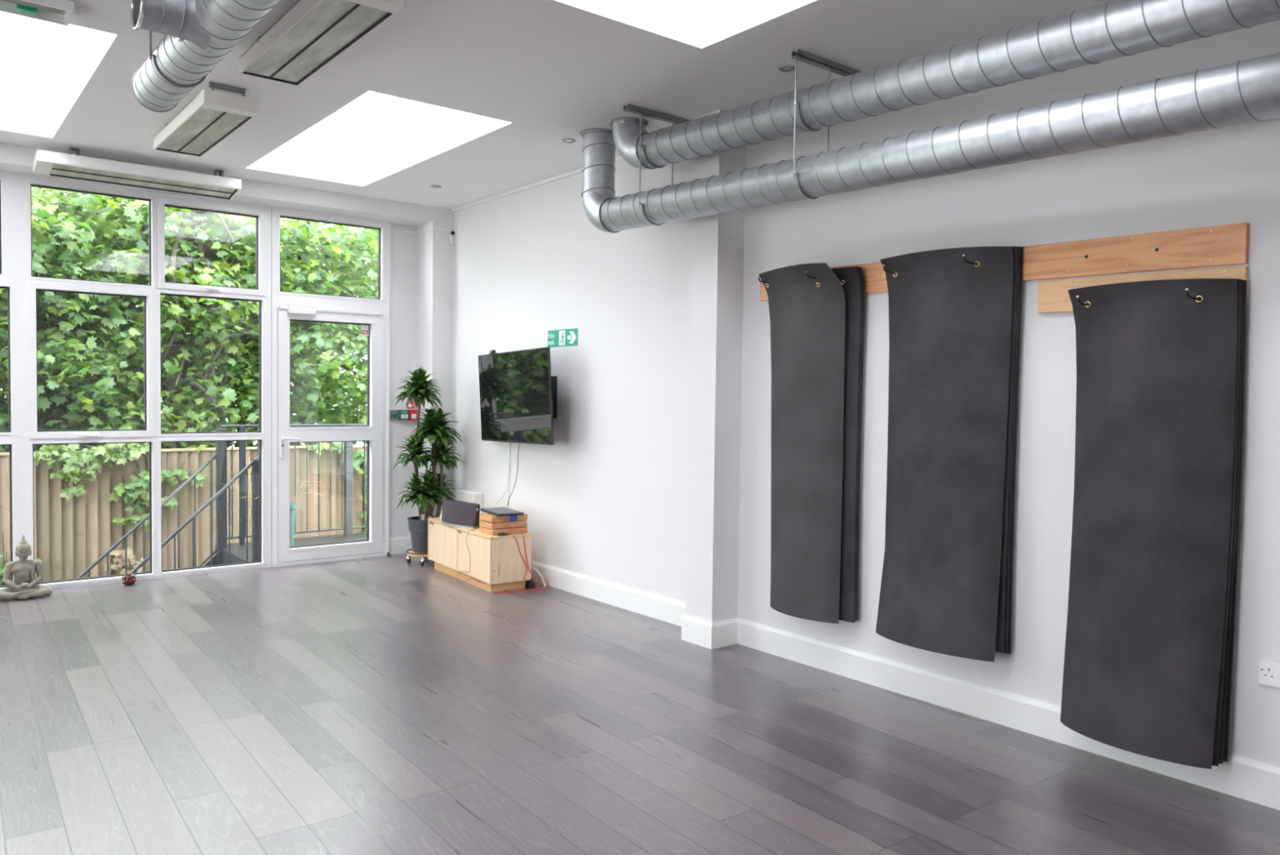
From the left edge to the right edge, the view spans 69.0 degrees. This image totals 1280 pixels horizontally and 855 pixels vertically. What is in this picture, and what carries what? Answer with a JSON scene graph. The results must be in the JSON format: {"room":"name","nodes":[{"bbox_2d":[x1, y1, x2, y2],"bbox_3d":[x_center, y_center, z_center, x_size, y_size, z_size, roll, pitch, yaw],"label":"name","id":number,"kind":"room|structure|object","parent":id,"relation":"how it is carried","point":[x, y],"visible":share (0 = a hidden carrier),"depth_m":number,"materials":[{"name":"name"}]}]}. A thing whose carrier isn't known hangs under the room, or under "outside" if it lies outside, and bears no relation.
{"room":"yoga studio","nodes":[
{"label":"yoga studio","id":0,"kind":"room"},
{"bbox_2d":[103,524,146,573],"bbox_3d":[-5.429,1.545,9.906,0.487,1.016,0.228,-1,3,-39],"label":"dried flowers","id":1,"kind":"object","parent":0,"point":[121,559],"visible":0.23,"depth_m":9.88,"materials":[{"name":"beige plant"}]},
{"bbox_2d":[0,142,449,226],"bbox_3d":[-4.437,-1.831,6.261,6.800,0.130,0.390,-1,3,-39],"label":"header beam","id":2,"kind":"structure","parent":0,"point":[16,158],"depth_m":7.46,"materials":[{"name":"white paint"}]},
{"bbox_2d":[0,170,20,589],"bbox_3d":[-5.791,-0.284,5.428,3.610,2.940,0.081,-1,3,-39],"label":"window","id":3,"kind":"structure","parent":2,"relation":"attached to","point":[8,180],"depth_m":6.50,"materials":[{"name":"white plastic"}]},
{"bbox_2d":[16,173,271,589],"bbox_3d":[-3.691,-0.313,7.072,1.723,2.940,0.132,-1,3,-39],"label":"window","id":4,"kind":"structure","parent":2,"relation":"attached to","point":[28,285],"depth_m":7.04,"materials":[{"name":"white plastic"}]},
{"bbox_2d":[389,222,416,537],"bbox_3d":[-2.080,-0.339,8.422,0.455,2.940,0.060,-1,3,-39],"label":"wall","id":5,"kind":"structure","parent":0,"point":[402,244],"depth_m":8.33,"materials":[{"name":"white paint"}]},
{"bbox_2d":[271,206,390,566],"bbox_3d":[-2.612,-0.328,7.916,1.008,2.940,0.157,-1,3,-39],"label":"door","id":6,"kind":"structure","parent":5,"relation":"in","point":[286,306],"depth_m":7.92,"materials":[{"name":"white plastic"}]},
{"bbox_2d":[361,324,368,335],"bbox_3d":[-2.399,-0.847,8.119,0.064,0.092,0.003,-1,3,-39],"label":"sticker","id":7,"kind":"object","parent":6,"relation":"attached to","point":[365,328],"visible":1,"depth_m":8.12,"materials":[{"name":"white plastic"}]},
{"bbox_2d":[389,409,398,419],"bbox_3d":[-2.189,-0.112,8.281,0.080,0.085,0.040,-1,3,-39],"label":"button","id":8,"kind":"object","parent":5,"relation":"attached to","point":[393,414],"visible":1,"depth_m":8.27,"materials":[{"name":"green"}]},
{"bbox_2d":[389,535,412,554],"bbox_3d":[-1.963,1.063,8.335,0.544,0.148,0.218,1,2,15],"label":"baseboard","id":9,"kind":"structure","parent":5,"relation":"attached to","point":[401,544],"depth_m":8.36,"materials":[{"name":"white paint"}]},
{"bbox_2d":[398,409,408,419],"bbox_3d":[-2.119,-0.113,8.332,0.089,0.091,0.047,-1,3,-39],"label":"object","id":10,"kind":"object","parent":5,"relation":"attached to","point":[402,414],"visible":1,"depth_m":8.31,"materials":[{"name":"teal plastic"}]},
{"bbox_2d":[407,399,415,408],"bbox_3d":[-2.064,-0.213,8.399,0.078,0.080,0.005,-1,3,-39],"label":"sign","id":11,"kind":"object","parent":5,"relation":"attached to","point":[411,405],"visible":0.75,"depth_m":8.40,"materials":[{"name":"red plastic"}]},
{"bbox_2d":[408,409,417,420],"bbox_3d":[-2.049,-0.112,8.386,0.072,0.098,0.052,-1,3,-39],"label":"fire alarm call point","id":12,"kind":"object","parent":5,"relation":"attached to","point":[412,413],"visible":0.94,"depth_m":8.36,"materials":[{"name":"red plastic"}]},
{"bbox_2d":[414,221,452,516],"bbox_3d":[-1.854,-0.333,8.353,0.188,2.940,0.330,-1,3,-39],"label":"pier","id":13,"kind":"object","parent":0,"point":[433,249],"visible":0.43,"depth_m":8.22,"materials":[{"name":"white paint"}]},
{"bbox_2d":[0,0,1112,208],"bbox_3d":[-1.207,-1.980,2.252,7.250,0.530,11.050,-1,3,-39],"label":"ceiling","id":14,"kind":"structure","parent":0,"point":[490,92],"depth_m":4.86,"materials":[{"name":"white paint"}]},
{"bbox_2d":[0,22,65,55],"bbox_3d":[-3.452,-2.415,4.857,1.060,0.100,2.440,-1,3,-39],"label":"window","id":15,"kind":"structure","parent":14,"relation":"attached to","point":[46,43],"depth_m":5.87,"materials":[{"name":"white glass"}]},
{"bbox_2d":[0,0,74,26],"bbox_3d":[-2.563,-1.762,3.849,0.358,0.052,0.200,-1,3,-39],"label":"emergency light","id":16,"kind":"object","parent":14,"relation":"attached to","point":[55,11],"visible":1,"depth_m":3.89,"materials":[{"name":"grey plastic"}]},
{"bbox_2d":[32,146,241,199],"bbox_3d":[-3.514,-1.804,6.565,1.274,0.180,0.268,-1,3,-39],"label":"heater","id":17,"kind":"object","parent":14,"relation":"hanging from","point":[71,166],"visible":1,"depth_m":6.48,"materials":[{"name":"white metal"}]},
{"bbox_2d":[149,31,210,88],"bbox_3d":[-1.963,-1.619,3.976,0.241,0.330,0.010,-1,3,-39],"label":"hanger","id":18,"kind":"object","parent":14,"relation":"hanging from","point":[151,55],"visible":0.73,"depth_m":3.93,"materials":[{"name":"silver metal"}]},
{"bbox_2d":[129,0,280,112],"bbox_3d":[-0.582,-1.482,2.109,0.384,0.236,5.618,-1,3,-39],"label":"air duct","id":19,"kind":"object","parent":18,"relation":"hanging from","point":[199,33],"visible":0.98,"depth_m":3.45,"materials":[{"name":"metal"}]},
{"bbox_2d":[153,81,258,156],"bbox_3d":[-2.557,-1.781,5.433,0.279,0.123,1.232,-1,3,-39],"label":"heater","id":20,"kind":"object","parent":14,"relation":"attached to","point":[211,116],"visible":1,"depth_m":5.23,"materials":[{"name":"white metal"}]},
{"bbox_2d":[239,0,404,85],"bbox_3d":[-1.407,-1.717,4.011,0.279,0.123,1.232,-1,3,-39],"label":"heater","id":21,"kind":"object","parent":14,"relation":"attached to","point":[311,33],"visible":1,"depth_m":3.96,"materials":[{"name":"white metal"}]},
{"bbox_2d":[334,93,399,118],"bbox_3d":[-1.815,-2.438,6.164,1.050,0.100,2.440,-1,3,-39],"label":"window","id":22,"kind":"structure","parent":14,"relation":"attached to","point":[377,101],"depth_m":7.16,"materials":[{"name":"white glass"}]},
{"bbox_2d":[430,184,441,187],"bbox_3d":[-1.603,-1.892,7.309,0.090,0.006,0.090,-1,3,-39],"label":"recessed light","id":23,"kind":"object","parent":14,"relation":"in","point":[433,185],"visible":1,"depth_m":7.30,"materials":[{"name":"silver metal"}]},
{"bbox_2d":[562,138,576,142],"bbox_3d":[-0.453,-1.829,5.941,0.090,0.006,0.090,-1,3,-39],"label":"recessed light","id":24,"kind":"object","parent":14,"relation":"in","point":[566,140],"visible":1,"depth_m":5.93,"materials":[{"name":"silver metal"}]},
{"bbox_2d":[622,103,689,225],"bbox_3d":[0.095,-1.484,5.350,0.460,0.641,0.042,-1,3,-39],"label":"hanger","id":25,"kind":"object","parent":14,"relation":"hanging from","point":[631,108],"visible":0.67,"depth_m":5.29,"materials":[{"name":"silver metal"}]},
{"bbox_2d":[777,65,795,71],"bbox_3d":[0.725,-1.767,4.585,0.090,0.006,0.090,-1,3,-39],"label":"recessed light","id":26,"kind":"object","parent":14,"relation":"in","point":[784,68],"visible":0.95,"depth_m":4.58,"materials":[{"name":"silver metal"}]},
{"bbox_2d":[791,48,860,199],"bbox_3d":[0.900,-1.429,4.503,0.460,0.672,0.042,-1,3,-39],"label":"hanger","id":27,"kind":"object","parent":14,"relation":"hanging from","point":[802,55],"visible":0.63,"depth_m":4.42,"materials":[{"name":"silver metal"}]},
{"bbox_2d":[580,53,1279,232],"bbox_3d":[1.408,-1.350,3.694,0.255,0.764,5.602,-1,3,-39],"label":"air duct","id":28,"kind":"object","parent":14,"relation":"hanging from","point":[1240,92],"visible":0.98,"depth_m":3.71,"materials":[{"name":"metal"}]},
{"bbox_2d":[609,0,1279,169],"bbox_3d":[1.507,-1.496,3.570,0.243,0.467,5.301,-1,3,-39],"label":"air duct","id":29,"kind":"object","parent":14,"relation":"hanging from","point":[1113,29],"visible":0.97,"depth_m":3.73,"materials":[{"name":"metal"}]},
{"bbox_2d":[0,552,1279,854],"bbox_3d":[-1.193,1.431,2.295,7.250,0.150,10.860,-1,3,-39],"label":"floor","id":30,"kind":"structure","parent":0,"point":[387,704],"depth_m":3.85,"materials":[{"name":"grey wood"}]},
{"bbox_2d":[0,534,53,599],"bbox_3d":[-4.254,0.958,6.414,0.337,0.427,0.212,-1,3,-39],"label":"statue","id":31,"kind":"object","parent":30,"relation":"on","point":[24,586],"visible":1,"depth_m":6.40,"materials":[{"name":"stone"}]},
{"bbox_2d":[121,573,136,585],"bbox_3d":[-3.784,1.128,6.892,0.093,0.070,0.099,-1,3,-39],"label":"candle holder","id":32,"kind":"object","parent":30,"relation":"on","point":[127,579],"visible":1,"depth_m":6.86,"materials":[{"name":"orange glass"}]},
{"bbox_2d":[406,548,427,564],"bbox_3d":[-1.838,1.101,7.944,0.310,0.103,0.310,-1,3,-39],"label":"trolley","id":33,"kind":"object","parent":30,"relation":"on","point":[410,553],"visible":0.58,"depth_m":7.82,"materials":[{"name":"brown wood"}]},
{"bbox_2d":[391,364,462,552],"bbox_3d":[-1.791,0.263,7.914,0.625,1.585,0.471,-1,3,-39],"label":"potted plant","id":34,"kind":"object","parent":33,"relation":"on","point":[433,428],"visible":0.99,"depth_m":7.84,"materials":[{"name":"green plant"}]},
{"bbox_2d":[427,516,531,591],"bbox_3d":[-1.287,0.976,7.330,0.337,0.410,1.194,-1,2,-34],"label":"media cabinet","id":35,"kind":"object","parent":30,"relation":"on","point":[496,562],"visible":0.94,"depth_m":6.93,"materials":[{"name":"brown wood"}]},
{"bbox_2d":[441,498,479,528],"bbox_3d":[-1.412,0.676,7.310,0.140,0.186,0.497,-1,3,-44],"label":"speaker","id":36,"kind":"object","parent":35,"relation":"on","point":[459,513],"visible":0.99,"depth_m":7.22},
{"bbox_2d":[497,532,508,535],"bbox_3d":[-0.998,0.782,6.823,0.089,0.020,0.028,-1,2,-35],"label":"plug adaptor","id":37,"kind":"object","parent":35,"relation":"on","point":[500,533],"visible":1,"depth_m":6.80,"materials":[{"name":"black plastic"}]},
{"bbox_2d":[480,526,527,535],"bbox_3d":[-1.020,0.764,6.968,0.299,0.044,0.210,-1,3,-39],"label":"wooden board","id":38,"kind":"object","parent":35,"relation":"on","point":[482,529],"visible":0.83,"depth_m":6.89,"materials":[{"name":"brown wood"}]},
{"bbox_2d":[480,520,527,528],"bbox_3d":[-1.022,0.716,6.967,0.302,0.044,0.206,-1,3,-39],"label":"wooden board","id":39,"kind":"object","parent":38,"relation":"on","point":[519,522],"visible":0.84,"depth_m":6.88,"materials":[{"name":"brown wood"}]},
{"bbox_2d":[479,512,527,522],"bbox_3d":[-1.021,0.668,6.963,0.306,0.054,0.210,-1,3,-39],"label":"wooden board","id":40,"kind":"object","parent":39,"relation":"on","point":[487,517],"depth_m":6.88,"materials":[{"name":"brown wood"}]},
{"bbox_2d":[480,506,524,515],"bbox_3d":[-1.037,0.631,6.983,0.200,0.019,0.375,0,2,-31],"label":"laptop","id":41,"kind":"object","parent":40,"relation":"on","point":[498,511],"visible":1,"depth_m":6.92,"materials":[{"name":"black plastic"}]},
{"bbox_2d":[493,533,527,593],"bbox_3d":[-0.950,0.993,6.827,0.281,0.421,0.064,-1,3,-39],"label":"cable","id":42,"kind":"object","parent":35,"relation":"on","point":[508,534],"visible":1,"depth_m":6.86,"materials":[{"name":"red plastic"}]},
{"bbox_2d":[520,533,537,590],"bbox_3d":[-0.821,0.993,6.902,0.125,0.421,0.072,0,2,-17],"label":"cable","id":43,"kind":"object","parent":35,"relation":"hanging from","point":[521,533],"visible":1,"depth_m":6.91,"materials":[{"name":"red plastic"}]},
{"bbox_2d":[525,577,534,588],"bbox_3d":[-0.862,1.161,7.029,0.054,0.072,0.200,-1,2,-34],"label":"power strip","id":44,"kind":"object","parent":30,"relation":"on","point":[529,584],"visible":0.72,"depth_m":6.96,"materials":[{"name":"black plastic"}]},
{"bbox_2d":[531,564,545,587],"bbox_3d":[-0.768,1.112,6.983,0.125,0.171,0.047,2,2,21],"label":"cable","id":45,"kind":"object","parent":30,"relation":"on","point":[531,565],"visible":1,"depth_m":6.98,"materials":[{"name":"white plastic"}]},
{"bbox_2d":[531,567,546,586],"bbox_3d":[-0.758,1.122,6.983,0.128,0.154,0.076,-1,2,-34],"label":"cable","id":46,"kind":"object","parent":30,"relation":"on","point":[531,567],"visible":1,"depth_m":6.96,"materials":[{"name":"white plastic"}]},
{"bbox_2d":[530,573,548,589],"bbox_3d":[-0.752,1.151,6.949,0.168,0.104,0.106,-1,3,-39],"label":"cable","id":47,"kind":"object","parent":30,"relation":"on","point":[533,574],"visible":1,"depth_m":6.96,"materials":[{"name":"red plastic"}]},
{"bbox_2d":[685,109,745,622],"bbox_3d":[0.441,-0.268,5.461,0.208,3.070,0.230,-1,3,-39],"label":"wall pillar","id":48,"kind":"structure","parent":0,"point":[717,241],"depth_m":5.38,"materials":[{"name":"white paint"}]},
{"bbox_2d":[681,614,737,648],"bbox_3d":[0.416,1.192,5.507,0.224,0.148,0.262,-1,3,-39],"label":"baseboard","id":49,"kind":"structure","parent":48,"relation":"attached to","point":[710,635],"depth_m":5.41,"materials":[{"name":"white paint"}]},
{"bbox_2d":[450,19,1279,767],"bbox_3d":[1.552,-0.217,4.413,0.220,3.070,10.860,-1,3,-39],"label":"wall","id":50,"kind":"structure","parent":0,"point":[607,500],"depth_m":4.75,"materials":[{"name":"white paint"}]},
{"bbox_2d":[448,230,454,244],"bbox_3d":[-1.656,-1.675,8.200,0.038,0.127,0.055,-1,3,-39],"label":"security camera","id":51,"kind":"object","parent":50,"relation":"attached to","point":[451,233],"visible":1,"depth_m":8.19,"materials":[{"name":"white plastic"}]},
{"bbox_2d":[455,488,482,513],"bbox_3d":[-1.462,0.661,7.952,0.096,0.232,0.315,-1,3,-39],"label":"wall box","id":52,"kind":"object","parent":50,"relation":"attached to","point":[467,495],"visible":0.41,"depth_m":7.85,"materials":[{"name":"white plastic"}]},
{"bbox_2d":[404,155,623,233],"bbox_3d":[-0.818,-1.773,6.931,0.310,0.192,3.742,-1,3,-39],"label":"trim","id":53,"kind":"structure","parent":50,"relation":"attached to","point":[619,157],"depth_m":7.46,"materials":[{"name":"white paint"}]},
{"bbox_2d":[478,346,557,444],"bbox_3d":[-0.889,-0.232,7.157,0.232,0.720,1.244,-1,2,-33],"label":"television","id":54,"kind":"object","parent":50,"relation":"attached to","point":[517,389],"visible":1,"depth_m":7.02,"materials":[{"name":"black glass"}]},
{"bbox_2d":[488,349,497,354],"bbox_3d":[-1.162,-0.598,7.372,0.049,0.032,0.100,-1,2,-33],"label":"webcam","id":55,"kind":"object","parent":54,"relation":"on","point":[493,351],"visible":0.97,"depth_m":7.35,"materials":[{"name":"black plastic"}]},
{"bbox_2d":[497,442,511,502],"bbox_3d":[-1.055,0.334,7.258,0.123,0.536,0.098,-1,3,-39],"label":"cable","id":56,"kind":"object","parent":54,"relation":"hanging from","point":[510,442],"visible":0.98,"depth_m":7.29,"materials":[{"name":"grey plastic"}]},
{"bbox_2d":[507,442,510,506],"bbox_3d":[-1.004,0.336,7.158,0.012,0.533,0.128,1,2,-4],"label":"cable","id":57,"kind":"object","parent":54,"relation":"hanging from","point":[509,442],"visible":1,"depth_m":7.15,"materials":[{"name":"grey plastic"}]},
{"bbox_2d":[507,444,519,504],"bbox_3d":[-0.961,0.340,7.067,0.098,0.532,0.022,1,2,12],"label":"cable","id":58,"kind":"object","parent":54,"relation":"hanging from","point":[518,444],"visible":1,"depth_m":7.06,"materials":[{"name":"grey plastic"}]},
{"bbox_2d":[547,328,577,346],"bbox_3d":[-0.575,-0.662,6.890,0.005,0.125,0.393,-1,3,-39],"label":"exit sign","id":59,"kind":"object","parent":50,"relation":"attached to","point":[564,337],"visible":1,"depth_m":6.88,"materials":[{"name":"teal plastic"}]},
{"bbox_2d":[530,560,1279,809],"bbox_3d":[1.500,1.248,4.316,0.016,0.148,10.270,-1,3,-39],"label":"baseboard","id":60,"kind":"structure","parent":50,"relation":"attached to","point":[1250,780],"depth_m":4.41,"materials":[{"name":"white paint"}]},
{"bbox_2d":[757,222,1248,301],"bbox_3d":[1.363,-0.730,4.268,0.244,0.183,2.439,-1,3,-39],"label":"board","id":61,"kind":"object","parent":50,"relation":"attached to","point":[1226,244],"visible":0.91,"depth_m":3.70,"materials":[{"name":"brown wood"}]},
{"bbox_2d":[758,262,845,623],"bbox_3d":[0.828,0.078,4.907,0.179,1.837,0.534,-1,2,-35],"label":"exercise mat","id":62,"kind":"object","parent":61,"relation":"hanging from","point":[807,315],"visible":0.99,"depth_m":4.87,"materials":[{"name":"grey plastic"}]},
{"bbox_2d":[831,266,861,622],"bbox_3d":[0.929,0.082,4.923,0.048,1.811,0.546,-1,2,-37],"label":"exercise mat","id":63,"kind":"object","parent":61,"relation":"hanging from","point":[849,277],"visible":0.25,"depth_m":4.75,"materials":[{"name":"grey plastic"}]},
{"bbox_2d":[854,266,862,621],"bbox_3d":[0.932,0.080,4.921,0.045,1.803,0.545,-1,3,-39],"label":"exercise mat","id":64,"kind":"object","parent":61,"relation":"hanging from","point":[859,268],"visible":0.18,"depth_m":4.73,"materials":[{"name":"grey plastic"}]},
{"bbox_2d":[856,266,865,619],"bbox_3d":[0.943,0.078,4.924,0.042,1.794,0.545,-1,3,-39],"label":"exercise mat","id":65,"kind":"object","parent":61,"relation":"hanging from","point":[860,268],"visible":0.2,"depth_m":4.73,"materials":[{"name":"grey plastic"}]},
{"bbox_2d":[875,246,1013,662],"bbox_3d":[1.354,0.100,4.268,0.168,1.823,0.644,-1,3,-39],"label":"exercise mat","id":66,"kind":"object","parent":61,"relation":"hanging from","point":[950,317],"visible":1,"depth_m":4.22,"materials":[{"name":"grey plastic"}]},
{"bbox_2d":[886,246,1017,652],"bbox_3d":[1.389,0.084,4.296,0.102,1.783,0.660,-1,3,-39],"label":"exercise mat","id":67,"kind":"object","parent":61,"relation":"hanging from","point":[999,644],"visible":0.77,"depth_m":4.08,"materials":[{"name":"grey plastic"}]},
{"bbox_2d":[999,246,1020,653],"bbox_3d":[1.412,0.087,4.306,0.072,1.789,0.660,-1,3,-39],"label":"exercise mat","id":68,"kind":"object","parent":61,"relation":"hanging from","point":[1008,547],"visible":0.17,"depth_m":4.08,"materials":[{"name":"grey plastic"}]},
{"bbox_2d":[1004,246,1022,653],"bbox_3d":[1.434,0.089,4.317,0.043,1.795,0.658,-1,3,-39],"label":"exercise mat","id":69,"kind":"object","parent":61,"relation":"hanging from","point":[1010,612],"visible":0.14,"depth_m":4.08,"materials":[{"name":"grey plastic"}]},
{"bbox_2d":[1037,266,1248,313],"bbox_3d":[1.895,-0.538,3.642,0.200,0.146,0.789,-1,3,-39],"label":"board","id":70,"kind":"object","parent":50,"relation":"attached to","point":[1053,296],"visible":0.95,"depth_m":3.77,"materials":[{"name":"brown wood"}]},
{"bbox_2d":[1060,278,1237,768],"bbox_3d":[1.915,0.335,3.579,0.163,1.792,0.594,-1,3,-39],"label":"exercise mat","id":71,"kind":"object","parent":70,"relation":"hanging from","point":[1156,389],"visible":0.98,"depth_m":3.54,"materials":[{"name":"grey plastic"}]},
{"bbox_2d":[1211,279,1241,765],"bbox_3d":[1.943,0.336,3.590,0.128,1.786,0.590,-1,3,-39],"label":"exercise mat","id":72,"kind":"object","parent":70,"relation":"hanging from","point":[1219,708],"visible":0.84,"depth_m":3.39,"materials":[{"name":"grey plastic"}]},
{"bbox_2d":[1218,279,1244,764],"bbox_3d":[1.968,0.335,3.604,0.089,1.780,0.591,-1,3,-39],"label":"exercise mat","id":73,"kind":"object","parent":70,"relation":"hanging from","point":[1229,614],"visible":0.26,"depth_m":3.40,"materials":[{"name":"grey plastic"}]},
{"bbox_2d":[1222,280,1246,761],"bbox_3d":[1.992,0.334,3.618,0.051,1.775,0.592,-1,3,-39],"label":"exercise mat","id":74,"kind":"object","parent":70,"relation":"hanging from","point":[1234,589],"visible":0.12,"depth_m":3.40,"materials":[{"name":"grey plastic"}]},
{"bbox_2d":[1257,659,1279,688],"bbox_3d":[2.291,0.889,3.320,0.014,0.086,0.146,-1,3,-39],"label":"wall socket","id":75,"kind":"object","parent":50,"relation":"attached to","point":[1268,672],"visible":1,"depth_m":3.35,"materials":[{"name":"white plastic"}]},
{"label":"outside","id":76,"kind":"structure","parent":0,"visible":0},
{"bbox_3d":[-11.617,2.342,17.580,28.000,0.200,25.930,-1,3,-39],"label":"ground","id":77,"kind":"structure","parent":76,"visible":0},
{"bbox_2d":[0,186,204,452],"bbox_3d":[-7.229,-0.764,10.503,3.898,6.527,4.218,2,2,29],"label":"tree","id":78,"kind":"object","parent":77,"relation":"on","point":[70,256],"visible":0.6,"depth_m":10.18,"materials":[{"name":"green plant"}]},
{"bbox_2d":[0,444,366,585],"bbox_3d":[-5.753,1.389,9.812,13.531,2.295,0.110,-1,3,-39],"label":"fence","id":79,"kind":"object","parent":77,"relation":"on","point":[71,535],"visible":0.09,"depth_m":10.05,"materials":[{"name":"beige wood"}]},
{"bbox_2d":[0,532,41,585],"bbox_3d":[-6.309,1.556,9.149,0.293,1.008,0.743,3,3,42],"label":"climbing plant","id":80,"kind":"object","parent":79,"relation":"attached to","point":[2,565],"visible":0.07,"depth_m":9.22,"materials":[{"name":"green plant"}]},
{"bbox_2d":[33,442,161,501],"bbox_3d":[-5.634,0.426,9.629,1.256,0.658,0.327,-1,3,-39],"label":"foliage","id":81,"kind":"object","parent":79,"relation":"attached to","point":[84,462],"visible":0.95,"depth_m":9.59,"materials":[{"name":"green plant"}]},
{"bbox_2d":[108,450,207,531],"bbox_3d":[-5.213,0.685,10.076,0.239,0.889,0.964,3,3,43],"label":"climbing plant","id":82,"kind":"object","parent":79,"relation":"attached to","point":[135,491],"visible":0.8,"depth_m":9.94,"materials":[{"name":"green plant"}]},
{"bbox_2d":[300,441,366,532],"bbox_3d":[-3.525,0.984,11.332,1.210,1.700,0.336,-1,3,-39],"label":"climbing plant","id":83,"kind":"object","parent":79,"relation":"attached to","point":[357,460],"visible":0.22,"depth_m":11.36,"materials":[{"name":"green plant"}]},
{"bbox_2d":[0,194,370,452],"bbox_3d":[-6.807,-1.107,14.522,5.835,6.958,9.905,3,3,43],"label":"tree","id":84,"kind":"object","parent":77,"relation":"on","point":[242,421],"visible":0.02,"depth_m":13.92,"materials":[{"name":"green plant"}]},
{"bbox_2d":[0,187,377,452],"bbox_3d":[-5.566,-1.314,11.955,5.432,7.571,4.165,0,2,-14],"label":"tree","id":85,"kind":"object","parent":77,"relation":"on","point":[175,394],"visible":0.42,"depth_m":11.14,"materials":[{"name":"green plant"}]},
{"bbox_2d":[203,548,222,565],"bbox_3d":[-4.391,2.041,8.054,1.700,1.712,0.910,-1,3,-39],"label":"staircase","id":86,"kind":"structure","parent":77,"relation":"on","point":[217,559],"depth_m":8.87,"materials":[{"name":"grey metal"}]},
{"bbox_2d":[76,428,226,577],"bbox_3d":[-4.814,1.516,8.358,2.070,2.986,0.080,-1,3,-39],"label":"railing","id":87,"kind":"object","parent":86,"relation":"attached to","point":[220,456],"visible":0.41,"depth_m":8.88,"materials":[{"name":"grey metal"}]},
{"bbox_2d":[129,454,259,573],"bbox_3d":[-4.088,1.575,7.635,1.901,2.649,0.072,-1,3,-39],"label":"railing","id":88,"kind":"object","parent":86,"relation":"attached to","point":[254,464],"visible":0.22,"depth_m":8.11,"materials":[{"name":"grey metal"}]},
{"bbox_2d":[209,457,252,543],"bbox_3d":[-4.067,1.420,9.731,0.751,2.284,0.700,-1,3,-39],"label":"dry shrub","id":89,"kind":"object","parent":77,"relation":"on","point":[250,490],"visible":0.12,"depth_m":9.67,"materials":[{"name":"brown plant"}]},
{"bbox_2d":[143,204,377,445],"bbox_3d":[-4.455,-0.713,12.751,4.044,6.363,4.149,1,2,15],"label":"tree","id":90,"kind":"object","parent":77,"relation":"on","point":[358,390],"visible":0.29,"depth_m":11.77,"materials":[{"name":"green plant"}]},
{"bbox_2d":[214,532,366,564],"bbox_3d":[-2.400,1.902,9.516,3.240,1.478,1.670,-1,3,-39],"label":"landing","id":91,"kind":"object","parent":77,"relation":"on","point":[237,552],"visible":0.06,"depth_m":9.31,"materials":[{"name":"grey metal"}]},
{"bbox_2d":[240,471,325,546],"bbox_3d":[-3.316,0.798,8.448,0.546,0.785,0.800,2,2,32],"label":"potted plant","id":92,"kind":"object","parent":91,"relation":"on","point":[293,505],"visible":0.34,"depth_m":8.36,"materials":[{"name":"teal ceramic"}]},
{"bbox_2d":[221,423,367,544],"bbox_3d":[-2.842,0.549,10.043,3.156,1.184,0.072,-1,3,-39],"label":"railing","id":93,"kind":"object","parent":91,"relation":"on","point":[348,527],"visible":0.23,"depth_m":9.66,"materials":[{"name":"grey metal"}]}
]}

